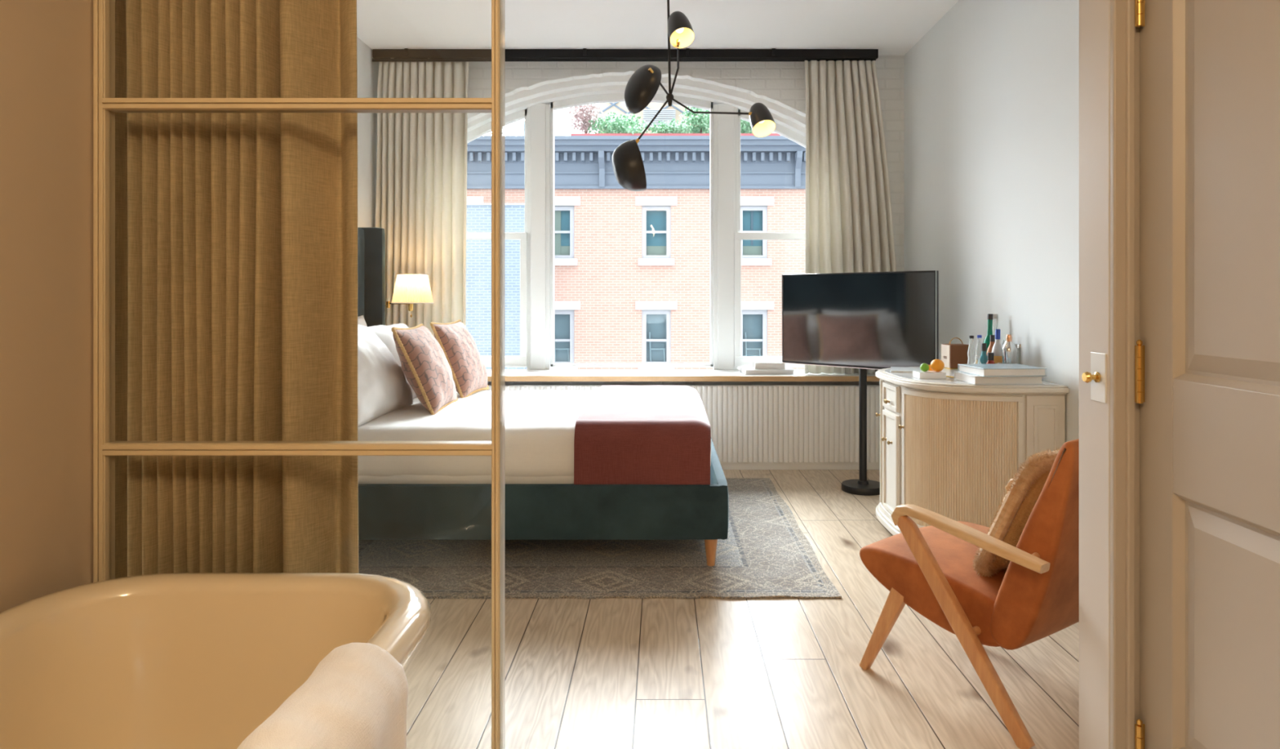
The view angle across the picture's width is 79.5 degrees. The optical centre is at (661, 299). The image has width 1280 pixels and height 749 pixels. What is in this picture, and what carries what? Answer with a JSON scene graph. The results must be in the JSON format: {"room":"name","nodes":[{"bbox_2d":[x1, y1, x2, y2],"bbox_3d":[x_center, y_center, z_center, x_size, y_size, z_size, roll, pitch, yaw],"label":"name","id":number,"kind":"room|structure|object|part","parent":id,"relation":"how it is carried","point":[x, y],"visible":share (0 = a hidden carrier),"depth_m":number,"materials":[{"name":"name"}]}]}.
{"room":"hotel room","nodes":[
{"label":"hotel room","id":0,"kind":"room"},
{"bbox_2d":[0,0,90,613],"bbox_3d":[-1.349,-0.170,-0.233,0.122,2.700,3.935,0,0,0],"label":"wall","id":1,"kind":"structure","parent":0,"point":[45,45],"depth_m":1.61,"materials":[{"name":"paint"}]},
{"bbox_2d":[90,0,93,582],"bbox_3d":[-1.664,-0.290,1.755,0.752,2.940,0.040,0,0,0],"label":"wall","id":2,"kind":"structure","parent":0,"point":[91,1],"depth_m":1.74,"materials":[{"name":"paint"}]},
{"bbox_2d":[356,36,378,226],"bbox_3d":[-2.115,-0.290,3.690,0.150,2.940,3.820,0,0,0],"label":"wall","id":3,"kind":"structure","parent":0,"point":[367,69],"depth_m":5.32,"materials":[{"name":"white paint"}]},
{"bbox_2d":[385,273,433,317],"bbox_3d":[-1.780,-0.025,5.120,0.517,0.292,0.273,0,0,0],"label":"wall lamp","id":4,"kind":"object","parent":3,"relation":"attached to","point":[410,289],"visible":0.99,"depth_m":5.03,"materials":[{"name":"white fabric"}]},
{"bbox_3d":[-1.914,0.034,5.120,0.212,0.045,0.025,0,0,0],"label":"arm","id":5,"kind":"part","parent":4,"relation":"part of","materials":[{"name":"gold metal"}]},
{"bbox_3d":[-1.739,0.016,5.120,0.166,0.120,0.031,0,0,0],"label":"arm","id":6,"kind":"part","parent":4,"relation":"part of","materials":[{"name":"gold metal"}]},
{"bbox_3d":[-1.658,-0.072,5.120,0.268,0.190,0.268,0,0,0],"label":"lamp shade","id":7,"kind":"part","parent":4,"relation":"part of","materials":[{"name":"white fabric"}]},
{"bbox_2d":[356,0,958,55],"bbox_3d":[-0.125,-1.820,3.873,4.150,0.120,4.154,0,0,0],"label":"ceiling","id":8,"kind":"structure","parent":0,"point":[891,27],"depth_m":4.90,"materials":[{"name":"white paint"}]},
{"bbox_2d":[115,0,359,577],"bbox_3d":[-1.032,-0.293,1.914,0.605,2.926,0.136,0,0,0],"label":"linen curtain","id":9,"kind":"object","parent":8,"relation":"hanging from","point":[236,233],"visible":0.66,"depth_m":1.87,"materials":[{"name":"beige fabric"}]},
{"bbox_2d":[372,48,878,61],"bbox_3d":[-0.255,-1.714,5.434,3.550,0.089,0.102,0,0,0],"label":"track","id":10,"kind":"object","parent":8,"relation":"attached to","point":[406,54],"visible":0.98,"depth_m":5.40,"materials":[{"name":"black metal"}]},
{"bbox_2d":[375,61,469,336],"bbox_3d":[-1.686,-0.591,5.433,0.661,2.224,0.110,0,0,0],"label":"window curtain","id":11,"kind":"object","parent":10,"relation":"hanging from","point":[421,197],"visible":0.68,"depth_m":5.41,"materials":[{"name":"beige fabric"}]},
{"bbox_2d":[804,60,896,373],"bbox_3d":[1.343,-0.581,5.435,0.688,2.205,0.105,0,0,0],"label":"window curtain","id":12,"kind":"object","parent":10,"relation":"hanging from","point":[849,224],"visible":0.67,"depth_m":5.41,"materials":[{"name":"beige fabric"}]},
{"bbox_2d":[612,0,775,191],"bbox_3d":[0.116,-1.160,3.776,0.848,1.200,0.359,0,0,22],"label":"pendant lamp","id":13,"kind":"object","parent":8,"relation":"hanging from","point":[643,84],"visible":1,"depth_m":3.79,"materials":[{"name":"black metal"}]},
{"bbox_3d":[-0.167,-0.693,3.967,0.178,0.266,0.202,0,0,0],"label":"lamp shade","id":14,"kind":"part","parent":13,"relation":"part of","materials":[{"name":"black paint"}]},
{"bbox_3d":[-0.095,-1.049,3.839,0.186,0.256,0.177,0,0,0],"label":"lamp shade","id":15,"kind":"part","parent":13,"relation":"part of","materials":[{"name":"black paint"}]},
{"bbox_3d":[-0.042,-0.920,3.925,0.182,0.217,0.010,0,0,17],"label":"arm","id":16,"kind":"part","parent":13,"relation":"part of","materials":[{"name":"black metal"}]},
{"bbox_3d":[-0.004,-1.074,3.838,0.017,0.108,0.159,0,0,38],"label":"arm","id":17,"kind":"part","parent":13,"relation":"part of","materials":[{"name":"black metal"}]},
{"bbox_3d":[0.035,-1.393,3.900,0.025,0.735,0.012,0,0,0],"label":"stem","id":18,"kind":"part","parent":13,"relation":"part of","materials":[{"name":"black metal"}]},
{"bbox_3d":[0.075,-1.129,3.794,0.042,0.213,0.230,0,0,-9],"label":"arm","id":19,"kind":"part","parent":13,"relation":"part of","materials":[{"name":"black metal"}]},
{"bbox_3d":[0.085,-1.298,3.684,0.043,0.043,0.043,0,0,0],"label":"bulb","id":20,"kind":"part","parent":13,"relation":"part of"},
{"bbox_3d":[0.092,-1.298,3.675,0.128,0.180,0.158,0,0,0],"label":"lamp shade","id":21,"kind":"part","parent":13,"relation":"part of","materials":[{"name":"black paint"}]},
{"bbox_3d":[0.240,-0.964,3.824,0.430,0.131,0.018,0,0,22],"label":"arm","id":22,"kind":"part","parent":13,"relation":"part of","materials":[{"name":"black metal"}]},
{"bbox_3d":[0.489,-0.880,3.743,0.123,0.170,0.151,0,0,0],"label":"lamp shade","id":23,"kind":"part","parent":13,"relation":"part of","materials":[{"name":"black paint"}]},
{"bbox_2d":[467,55,904,385],"bbox_3d":[-0.150,-0.340,5.590,4.300,3.040,0.080,0,0,0],"label":"wall","id":24,"kind":"structure","parent":0,"point":[783,83],"depth_m":5.55,"materials":[{"name":"white paint"}]},
{"bbox_2d":[466,108,527,366],"bbox_3d":[-1.324,-0.468,5.822,0.624,1.953,0.115,0,0,0],"label":"window","id":25,"kind":"structure","parent":24,"relation":"in","point":[522,360],"depth_m":5.77,"materials":[{"name":"white paint"}]},
{"bbox_3d":[-1.309,0.000,5.787,0.594,1.006,0.043,0,0,0],"label":"sash","id":26,"kind":"part","parent":25,"relation":"part of","materials":[{"name":"white paint"}]},
{"bbox_2d":[526,103,551,368],"bbox_3d":[-0.929,-0.474,5.827,0.174,1.997,0.105,0,0,0],"label":"window mullion","id":27,"kind":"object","parent":24,"relation":"attached to","point":[538,115],"depth_m":5.78,"materials":[{"name":"white paint"}]},
{"bbox_2d":[550,93,713,366],"bbox_3d":[-0.226,-0.527,5.845,1.232,2.070,0.070,0,0,0],"label":"window","id":28,"kind":"structure","parent":24,"relation":"in","point":[610,97],"depth_m":5.81,"materials":[{"name":"white paint"}]},
{"bbox_2d":[467,74,805,137],"bbox_3d":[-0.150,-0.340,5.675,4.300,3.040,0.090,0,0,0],"label":"trim","id":29,"kind":"structure","parent":24,"relation":"attached to","point":[546,89],"depth_m":5.63,"materials":[{"name":"white paint"}]},
{"bbox_2d":[712,103,737,368],"bbox_3d":[0.482,-0.473,5.827,0.185,1.996,0.105,0,0,0],"label":"trim","id":30,"kind":"structure","parent":24,"relation":"attached to","point":[725,126],"depth_m":5.78,"materials":[{"name":"white paint"}]},
{"bbox_2d":[734,108,805,366],"bbox_3d":[0.865,-0.467,5.822,0.639,1.950,0.115,0,0,0],"label":"window","id":31,"kind":"structure","parent":24,"relation":"in","point":[740,361],"depth_m":5.77,"materials":[{"name":"white paint"}]},
{"bbox_3d":[0.850,0.000,5.787,0.609,1.006,0.043,0,0,0],"label":"sash","id":32,"kind":"part","parent":31,"relation":"part of","materials":[{"name":"white paint"}]},
{"bbox_2d":[404,469,1079,748],"bbox_3d":[-0.125,1.210,1.600,4.150,0.060,8.000,0,0,0],"label":"floor","id":33,"kind":"structure","parent":0,"point":[615,673],"depth_m":2.45,"materials":[{"name":"brown wood"}]},
{"bbox_2d":[0,573,431,748],"bbox_3d":[-0.850,0.880,0.823,0.810,0.600,1.684,0,0,0],"label":"bathtub","id":34,"kind":"object","parent":33,"relation":"on","point":[159,660],"visible":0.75,"depth_m":1.56,"materials":[{"name":"beige ceramic"}]},
{"bbox_2d":[237,642,408,748],"bbox_3d":[-0.493,0.723,0.982,0.187,0.358,0.577,0,0,0],"label":"towel","id":35,"kind":"object","parent":34,"relation":"on","point":[356,696],"visible":1,"depth_m":1.08,"materials":[{"name":"white fabric"}]},
{"bbox_2d":[93,0,505,748],"bbox_3d":[-0.822,-0.035,1.753,0.922,2.430,0.040,0,0,0],"label":"glass wall","id":36,"kind":"structure","parent":33,"relation":"on","point":[105,104],"depth_m":1.74,"materials":[{"name":"gold"}]},
{"bbox_3d":[-0.822,0.339,1.753,0.882,0.028,0.040,0,0,0],"label":"rail","id":37,"kind":"part","parent":36,"relation":"part of","materials":[{"name":"gold metal"}]},
{"bbox_3d":[-0.822,-0.443,1.753,0.882,0.026,0.040,0,0,0],"label":"rail","id":38,"kind":"part","parent":36,"relation":"part of","materials":[{"name":"gold metal"}]},
{"bbox_2d":[358,477,841,598],"bbox_3d":[-0.515,1.174,4.045,2.470,0.011,2.030,0,0,0],"label":"area rug","id":39,"kind":"object","parent":33,"relation":"on","point":[765,553],"visible":0.37,"depth_m":3.42,"materials":[{"name":"grey carpet"}]},
{"bbox_2d":[357,226,728,565],"bbox_3d":[-0.869,0.351,4.160,2.330,1.642,1.760,0,0,0],"label":"bed","id":40,"kind":"object","parent":39,"relation":"on","point":[401,506],"visible":0.19,"depth_m":3.35,"materials":[{"name":"teal fabric"}]},
{"bbox_3d":[-1.974,0.293,4.160,0.119,1.517,1.660,0,0,0],"label":"headboard","id":41,"kind":"part","parent":40,"relation":"part of","materials":[{"name":"teal fabric"}]},
{"bbox_3d":[-0.845,0.755,4.160,2.100,0.260,1.500,0,0,0],"label":"mattress","id":42,"kind":"part","parent":40,"relation":"part of","materials":[{"name":"white fabric"}]},
{"bbox_2d":[357,389,711,476],"bbox_3d":[-0.841,0.683,4.159,2.132,0.261,1.533,0,0,0],"label":"mattress","id":43,"kind":"object","parent":40,"relation":"on","point":[540,424],"visible":0.34,"depth_m":3.42,"materials":[{"name":"white fabric"}]},
{"bbox_2d":[357,315,367,326],"bbox_3d":[-1.834,0.344,4.500,0.199,0.494,0.680,0,0,0],"label":"bed pillow","id":44,"kind":"object","parent":43,"relation":"on","point":[361,321],"visible":0.04,"depth_m":4.71,"materials":[{"name":"white fabric"}]},
{"bbox_2d":[357,324,413,426],"bbox_3d":[-1.502,0.354,3.767,0.387,0.459,0.727,0,0,4],"label":"bed pillow","id":45,"kind":"object","parent":43,"relation":"on","point":[383,387],"visible":0.39,"depth_m":3.70,"materials":[{"name":"white fabric"}]},
{"bbox_2d":[367,322,417,398],"bbox_3d":[-1.527,0.361,4.500,0.350,0.434,0.738,0,0,4],"label":"bed pillow","id":46,"kind":"object","parent":43,"relation":"on","point":[384,332],"visible":0.13,"depth_m":4.25,"materials":[{"name":"white fabric"}]},
{"bbox_2d":[391,323,457,414],"bbox_3d":[-1.227,0.355,4.025,0.259,0.445,0.577,0,0,-3],"label":"throw cushion","id":47,"kind":"object","parent":43,"relation":"on","point":[425,366],"visible":0.98,"depth_m":3.82,"materials":[{"name":"pink fabric"}]},
{"bbox_2d":[430,319,488,397],"bbox_3d":[-1.216,0.353,4.664,0.251,0.450,0.561,0,0,5],"label":"throw cushion","id":48,"kind":"object","parent":43,"relation":"on","point":[469,373],"visible":0.88,"depth_m":4.49,"materials":[{"name":"pink fabric"}]},
{"bbox_2d":[573,385,711,484],"bbox_3d":[-0.081,0.667,4.113,0.609,0.285,1.500,0,0,0],"label":"throw blanket","id":49,"kind":"object","parent":43,"relation":"on","point":[624,434],"visible":1,"depth_m":3.37,"materials":[{"name":"red fabric"}]},
{"bbox_3d":[0.217,1.111,3.400,0.060,0.122,0.060,0,0,0],"label":"leg","id":50,"kind":"part","parent":40,"relation":"part of","materials":[{"name":"brown wood"}]},
{"bbox_2d":[484,368,879,469],"bbox_3d":[-0.146,0.852,5.553,3.784,0.657,0.494,0,0,0],"label":"radiator cover","id":51,"kind":"object","parent":33,"relation":"on","point":[753,427],"visible":0.34,"depth_m":5.31,"materials":[{"name":"white paint"}]},
{"bbox_2d":[740,366,794,374],"bbox_3d":[0.750,0.508,5.490,0.350,0.034,0.220,0,0,-3],"label":"book","id":52,"kind":"object","parent":51,"relation":"on","point":[745,370],"visible":0.97,"depth_m":5.39,"materials":[{"name":"white paper"}]},
{"bbox_2d":[752,360,786,368],"bbox_3d":[0.768,0.468,5.500,0.220,0.045,0.160,0,0,2],"label":"book","id":53,"kind":"object","parent":52,"relation":"on","point":[756,364],"visible":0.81,"depth_m":5.43,"materials":[{"name":"white paper"}]},
{"bbox_2d":[782,270,938,495],"bbox_3d":[1.245,0.508,4.760,1.045,1.344,0.260,0,0,44],"label":"television","id":54,"kind":"object","parent":33,"relation":"on","point":[864,321],"visible":0.87,"depth_m":4.66,"materials":[{"name":"black"}]},
{"bbox_3d":[1.182,0.126,4.696,1.045,0.579,0.050,0,0,44],"label":"casing","id":55,"kind":"part","parent":54,"relation":"part of","materials":[{"name":"black plastic"}]},
{"bbox_2d":[859,438,1079,748],"bbox_3d":[1.064,0.776,2.414,0.682,0.827,0.724,0,0,-35],"label":"armchair","id":56,"kind":"object","parent":33,"relation":"on","point":[929,569],"visible":0.66,"depth_m":2.14,"materials":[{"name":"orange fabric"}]},
{"bbox_3d":[0.710,1.046,2.448,0.156,0.274,0.050,0,0,26],"label":"leg","id":57,"kind":"part","parent":56,"relation":"part of","materials":[{"name":"brown wood"}]},
{"bbox_3d":[1.018,0.896,2.482,0.528,0.206,0.559,0,0,-35],"label":"seat","id":58,"kind":"part","parent":56,"relation":"part of","materials":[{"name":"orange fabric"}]},
{"bbox_3d":[0.845,0.919,2.187,0.034,0.542,0.436,0,0,-35],"label":"leg","id":59,"kind":"part","parent":56,"relation":"part of","materials":[{"name":"brown wood"}]},
{"bbox_3d":[0.852,0.662,2.177,0.062,0.084,0.480,0,0,-35],"label":"armrest","id":60,"kind":"part","parent":56,"relation":"part of","materials":[{"name":"brown wood"}]},
{"bbox_3d":[1.361,0.662,2.531,0.062,0.084,0.480,0,0,-35],"label":"armrest","id":61,"kind":"part","parent":56,"relation":"part of","materials":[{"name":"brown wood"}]},
{"bbox_2d":[971,446,1061,577],"bbox_3d":[1.147,0.635,2.331,0.458,0.420,0.239,0,0,-36],"label":"cushion","id":62,"kind":"object","parent":56,"relation":"on","point":[1011,519],"visible":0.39,"depth_m":2.19,"materials":[{"name":"brown fabric"}]},
{"bbox_3d":[1.201,0.667,2.218,0.536,0.609,0.245,0,0,-35],"label":"backrest","id":63,"kind":"part","parent":56,"relation":"part of","materials":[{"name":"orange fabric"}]},
{"bbox_2d":[875,366,1069,535],"bbox_3d":[1.421,0.775,3.790,0.647,0.810,1.000,0,0,0],"label":"base cabinet","id":64,"kind":"object","parent":33,"relation":"on","point":[950,447],"visible":0.67,"depth_m":3.38,"materials":[{"name":"paint"}]},
{"bbox_3d":[1.317,0.732,4.155,0.522,0.636,0.121,0,0,-35],"label":"door","id":65,"kind":"part","parent":64,"relation":"part of","materials":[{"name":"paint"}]},
{"bbox_3d":[1.127,0.478,3.790,0.018,0.128,0.239,0,0,0],"label":"drawer","id":66,"kind":"part","parent":64,"relation":"part of","materials":[{"name":"paint"}]},
{"bbox_3d":[1.127,0.802,3.790,0.018,0.496,0.239,0,0,0],"label":"door","id":67,"kind":"part","parent":64,"relation":"part of","materials":[{"name":"paint"}]},
{"bbox_2d":[890,366,921,373],"bbox_3d":[1.275,0.365,3.990,0.170,0.010,0.230,0,0,17],"label":"magazine","id":68,"kind":"object","parent":64,"relation":"on","point":[893,369],"visible":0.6,"depth_m":3.96,"materials":[{"name":"white paper"}]},
{"bbox_2d":[912,370,946,378],"bbox_3d":[1.262,0.354,3.630,0.125,0.031,0.100,0,0,0],"label":"box","id":69,"kind":"object","parent":64,"relation":"on","point":[917,374],"visible":0.94,"depth_m":3.58,"materials":[{"name":"white cardboard"}]},
{"bbox_2d":[920,362,928,371],"bbox_3d":[1.236,0.318,3.618,0.042,0.041,0.042,0,0,0],"label":"lime","id":70,"kind":"object","parent":69,"relation":"on","point":[924,366],"visible":1,"depth_m":3.60,"materials":[{"name":"green food"}]},
{"bbox_2d":[930,358,944,371],"bbox_3d":[1.294,0.308,3.613,0.063,0.061,0.063,0,0,0],"label":"orange","id":71,"kind":"object","parent":69,"relation":"on","point":[936,365],"visible":1,"depth_m":3.59,"materials":[{"name":"orange food"}]},
{"bbox_2d":[941,337,969,368],"bbox_3d":[1.578,0.287,4.139,0.116,0.166,0.114,0,0,-5],"label":"box","id":72,"kind":"object","parent":64,"relation":"on","point":[952,354],"visible":0.86,"depth_m":4.09,"materials":[{"name":"brown"}]},
{"bbox_3d":[1.526,0.303,4.135,0.005,0.121,0.098,0,0,-5],"label":"panel","id":73,"kind":"part","parent":72,"relation":"part of","materials":[{"name":"beige cardboard"}]},
{"bbox_3d":[1.317,0.732,3.425,0.522,0.636,0.121,0,0,35],"label":"door","id":74,"kind":"part","parent":64,"relation":"part of","materials":[{"name":"paint"}]},
{"bbox_2d":[967,335,975,364],"bbox_3d":[1.498,0.272,3.720,0.040,0.196,0.040,0,0,0],"label":"bottle","id":75,"kind":"object","parent":64,"relation":"on","point":[970,336],"visible":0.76,"depth_m":3.71,"materials":[{"name":"clear glass"}]},
{"bbox_2d":[975,334,982,363],"bbox_3d":[1.556,0.272,3.770,0.040,0.196,0.040,0,0,0],"label":"bottle","id":76,"kind":"object","parent":64,"relation":"on","point":[978,335],"visible":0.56,"depth_m":3.77,"materials":[{"name":"clear glass"}]},
{"bbox_2d":[977,342,987,363],"bbox_3d":[1.563,0.291,3.735,0.060,0.158,0.060,0,0,0],"label":"bottle","id":77,"kind":"object","parent":64,"relation":"on","point":[984,358],"visible":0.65,"depth_m":3.72,"materials":[{"name":"teal glass"}]},
{"bbox_2d":[982,313,995,352],"bbox_3d":[1.674,0.221,3.930,0.068,0.297,0.068,2,0,0],"label":"bottle","id":78,"kind":"object","parent":64,"relation":"on","point":[990,316],"visible":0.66,"depth_m":3.92,"materials":[{"name":"green glass"}]},
{"bbox_2d":[986,334,995,354],"bbox_3d":[1.654,0.273,3.850,0.056,0.193,0.056,0,0,0],"label":"bottle","id":79,"kind":"object","parent":64,"relation":"on","point":[992,336],"visible":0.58,"depth_m":3.84,"materials":[{"name":"brown glass"}]},
{"bbox_2d":[986,351,995,363],"bbox_3d":[1.562,0.311,3.655,0.063,0.118,0.063,0,0,0],"label":"bottle","id":80,"kind":"object","parent":64,"relation":"on","point":[990,355],"visible":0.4,"depth_m":3.64,"materials":[{"name":"red glass"}]},
{"bbox_2d":[992,313,997,318],"bbox_3d":[1.741,0.222,4.020,0.068,0.295,0.068,0,0,0],"label":"bottle","id":81,"kind":"object","parent":64,"relation":"on","point":[995,315],"visible":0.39,"depth_m":4.01,"materials":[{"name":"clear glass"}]},
{"bbox_2d":[991,328,1002,363],"bbox_3d":[1.649,0.257,3.775,0.061,0.225,0.061,0,0,0],"label":"bottle","id":82,"kind":"object","parent":64,"relation":"on","point":[997,348],"visible":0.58,"depth_m":3.76,"materials":[{"name":"clear glass"}]},
{"bbox_2d":[954,371,1043,384],"bbox_3d":[1.512,0.352,3.466,0.305,0.036,0.225,0,0,-1],"label":"book","id":83,"kind":"object","parent":64,"relation":"on","point":[962,376],"visible":0.79,"depth_m":3.36,"materials":[{"name":"white paper"}]},
{"bbox_2d":[957,363,1046,376],"bbox_3d":[1.523,0.316,3.455,0.285,0.035,0.245,0,0,-4],"label":"book","id":84,"kind":"object","parent":83,"relation":"on","point":[978,369],"visible":1,"depth_m":3.35,"materials":[{"name":"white paper"}]},
{"bbox_2d":[1001,333,1017,363],"bbox_3d":[1.659,0.268,3.675,0.068,0.204,0.068,0,0,0],"label":"cocktail shaker","id":85,"kind":"object","parent":64,"relation":"on","point":[1009,350],"visible":0.77,"depth_m":3.65,"materials":[{"name":"silver metal"}]},
{"bbox_2d":[1013,343,1020,347],"bbox_3d":[1.763,0.294,3.780,0.076,0.152,0.074,0,0,0],"label":"jar","id":86,"kind":"object","parent":64,"relation":"on","point":[1017,345],"visible":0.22,"depth_m":3.75,"materials":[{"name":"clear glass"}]},
{"bbox_3d":[1.658,0.732,3.323,0.165,0.636,0.007,0,0,1],"label":"panel","id":87,"kind":"part","parent":64,"relation":"part of","materials":[{"name":"paint"}]},
{"bbox_3d":[1.656,0.738,3.318,0.103,0.564,0.009,0,0,0],"label":"moulding","id":88,"kind":"part","parent":64,"relation":"part of","materials":[{"name":"paint"}]},
{"bbox_2d":[904,0,1079,442],"bbox_3d":[1.823,-0.290,3.667,0.150,2.940,3.865,0,0,0],"label":"wall","id":89,"kind":"structure","parent":0,"point":[992,88],"depth_m":3.99,"materials":[{"name":"white paint"}]},
{"bbox_3d":[1.392,-0.035,1.798,0.711,2.430,0.117,0,0,0],"label":"wall","id":90,"kind":"structure","parent":0,"visible":0},
{"bbox_2d":[1081,351,1106,403],"bbox_3d":[0.991,0.179,1.772,0.035,0.112,0.060,0,0,0],"label":"light switch","id":91,"kind":"object","parent":90,"relation":"in","point":[1097,376],"depth_m":1.77,"materials":[{"name":"white plastic"}]},
{"bbox_3d":[0.989,0.179,1.772,0.032,0.026,0.026,0,0,0],"label":"turn knob","id":92,"kind":"part","parent":91,"relation":"part of","materials":[{"name":"gold metal"}]},
{"bbox_3d":[1.006,0.179,1.772,0.004,0.112,0.060,0,0,0],"label":"plate","id":93,"kind":"part","parent":91,"relation":"part of","materials":[{"name":"white plastic"}]},
{"bbox_2d":[1079,0,1110,748],"bbox_3d":[1.022,-0.035,1.796,0.030,2.430,0.129,0,0,0],"label":"door frame","id":94,"kind":"structure","parent":90,"relation":"attached to","point":[1094,15],"depth_m":1.79,"materials":[{"name":"grey paint"}]},
{"bbox_2d":[1110,0,1135,748],"bbox_3d":[1.029,-0.035,1.718,0.044,2.430,0.026,0,0,0],"label":"trim","id":95,"kind":"structure","parent":90,"relation":"attached to","point":[1122,28],"depth_m":1.71,"materials":[{"name":"beige paint"}]},
{"bbox_2d":[1135,26,1139,723],"bbox_3d":[1.325,-0.035,1.731,0.564,2.430,0.016,0,0,0],"label":"trim","id":96,"kind":"structure","parent":90,"relation":"attached to","point":[1137,28],"depth_m":1.72,"materials":[{"name":"beige paint"}]},
{"bbox_2d":[1134,0,1279,748],"bbox_3d":[1.078,0.124,1.328,0.061,2.088,0.786,0,0,0],"label":"door","id":97,"kind":"structure","parent":90,"relation":"in","point":[1207,348],"depth_m":1.51,"materials":[{"name":"beige paint"}]},
{"bbox_3d":[1.084,-0.323,1.328,0.029,0.975,0.562,0,0,0],"label":"panel","id":98,"kind":"part","parent":97,"relation":"part of","materials":[{"name":"beige paint"}]},
{"bbox_3d":[1.084,0.672,1.328,0.029,0.535,0.562,0,0,0],"label":"panel","id":99,"kind":"part","parent":97,"relation":"part of","materials":[{"name":"beige paint"}]},
{"label":"outside","id":100,"kind":"structure","parent":0,"visible":0},
{"bbox_3d":[0.000,10.230,38.100,120.000,0.100,63.800,0,0,0],"label":"ground","id":101,"kind":"structure","parent":100,"visible":0},
{"bbox_2d":[466,203,526,368],"bbox_3d":[-7.140,3.817,20.970,7.095,12.726,1.260,0,0,0],"label":"brick building","id":102,"kind":"structure","parent":101,"relation":"on","point":[478,252],"depth_m":20.40,"materials":[{"name":"blue brick"}]},
{"bbox_2d":[466,135,805,368],"bbox_3d":[0.545,2.822,24.650,23.558,14.716,6.700,0,0,0],"label":"brick building","id":103,"kind":"structure","parent":101,"relation":"on","point":[632,268],"depth_m":22.00,"materials":[{"name":"pink brick"}]},
{"bbox_2d":[487,120,524,135],"bbox_3d":[-5.032,-5.257,24.001,1.543,0.616,0.056,0,0,0],"label":"roof railing","id":104,"kind":"object","parent":103,"relation":"on","point":[523,122],"visible":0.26,"depth_m":23.99,"materials":[{"name":"grey metal"}]},
{"bbox_3d":[-4.289,-5.257,24.001,0.056,0.616,0.056,0,0,0],"label":"post","id":105,"kind":"part","parent":104,"relation":"part of","materials":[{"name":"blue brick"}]},
{"bbox_2d":[554,210,560,254],"bbox_3d":[-3.064,-1.902,22.235,0.290,1.369,0.030,0,0,0],"label":"drape","id":106,"kind":"object","parent":103,"relation":"hanging from","point":[557,213],"depth_m":22.22,"materials":[{"name":"beige fabric"}]},
{"bbox_2d":[560,245,569,254],"bbox_3d":[-2.920,-1.383,22.275,0.577,0.330,0.030,0,0,0],"label":"blind","id":107,"kind":"object","parent":103,"relation":"hanging from","point":[565,250],"depth_m":22.26,"materials":[{"name":"beige"}]},
{"bbox_2d":[566,103,604,133],"bbox_3d":[-2.415,-5.813,24.635,1.229,1.351,1.455,0,0,-25],"label":"shrub","id":108,"kind":"object","parent":103,"relation":"on","point":[582,115],"visible":0.84,"depth_m":24.35,"materials":[{"name":"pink plant"}]},
{"bbox_2d":[587,111,649,133],"bbox_3d":[-1.379,-5.416,24.400,1.995,0.986,1.502,0,0,0],"label":"shrub","id":109,"kind":"object","parent":103,"relation":"on","point":[619,125],"visible":0.68,"depth_m":24.11,"materials":[{"name":"green plant"}]},
{"bbox_2d":[625,124,643,133],"bbox_3d":[-0.826,-5.087,23.974,0.639,0.660,1.420,0,0,0],"label":"shrub","id":110,"kind":"object","parent":103,"relation":"on","point":[633,130],"visible":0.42,"depth_m":23.56,"materials":[{"name":"green plant"}]},
{"bbox_3d":[0.545,-3.845,22.250,23.558,1.382,1.900,0,0,0],"label":"cornice","id":111,"kind":"part","parent":103,"relation":"part of","materials":[{"name":"blue paint"}]},
{"bbox_2d":[646,245,666,254],"bbox_3d":[-0.156,-1.383,22.275,0.577,0.330,0.030,0,0,0],"label":"blind","id":112,"kind":"object","parent":103,"relation":"hanging from","point":[651,250],"depth_m":22.26,"materials":[{"name":"beige"}]},
{"bbox_2d":[648,117,693,133],"bbox_3d":[0.272,-5.272,24.195,1.410,0.779,1.460,0,0,0],"label":"shrub","id":113,"kind":"object","parent":103,"relation":"on","point":[671,127],"visible":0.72,"depth_m":23.83,"materials":[{"name":"green plant"}]},
{"bbox_2d":[599,102,781,135],"bbox_3d":[1.813,-6.296,27.875,8.045,1.840,2.250,0,0,0],"label":"penthouse","id":114,"kind":"object","parent":103,"relation":"on","point":[668,113],"visible":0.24,"depth_m":27.00,"materials":[{"name":"beige"}]},
{"bbox_2d":[679,106,710,133],"bbox_3d":[1.288,-5.697,24.789,1.505,1.387,1.536,0,0,0],"label":"shrub","id":115,"kind":"object","parent":103,"relation":"on","point":[703,121],"visible":0.6,"depth_m":24.57,"materials":[{"name":"green plant"}]},
{"bbox_2d":[740,119,752,133],"bbox_3d":[2.704,-5.545,24.612,1.087,1.250,1.460,0,0,0],"label":"shrub","id":116,"kind":"object","parent":103,"relation":"on","point":[745,127],"visible":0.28,"depth_m":24.20,"materials":[{"name":"green plant"}]},
{"bbox_2d":[742,245,761,254],"bbox_3d":[2.609,-1.383,22.275,0.577,0.330,0.030,0,0,0],"label":"blind","id":117,"kind":"object","parent":103,"relation":"hanging from","point":[747,250],"depth_m":22.26,"materials":[{"name":"beige"}]},
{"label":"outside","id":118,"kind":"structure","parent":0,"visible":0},
{"bbox_2d":[570,133,780,135],"bbox_3d":[0.414,-4.949,23.550,6.378,0.207,0.300,0,0,0],"label":"coping","id":119,"kind":"object","parent":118,"point":[571,134],"visible":0.29,"depth_m":23.40,"materials":[{"name":"red"}]}
]}

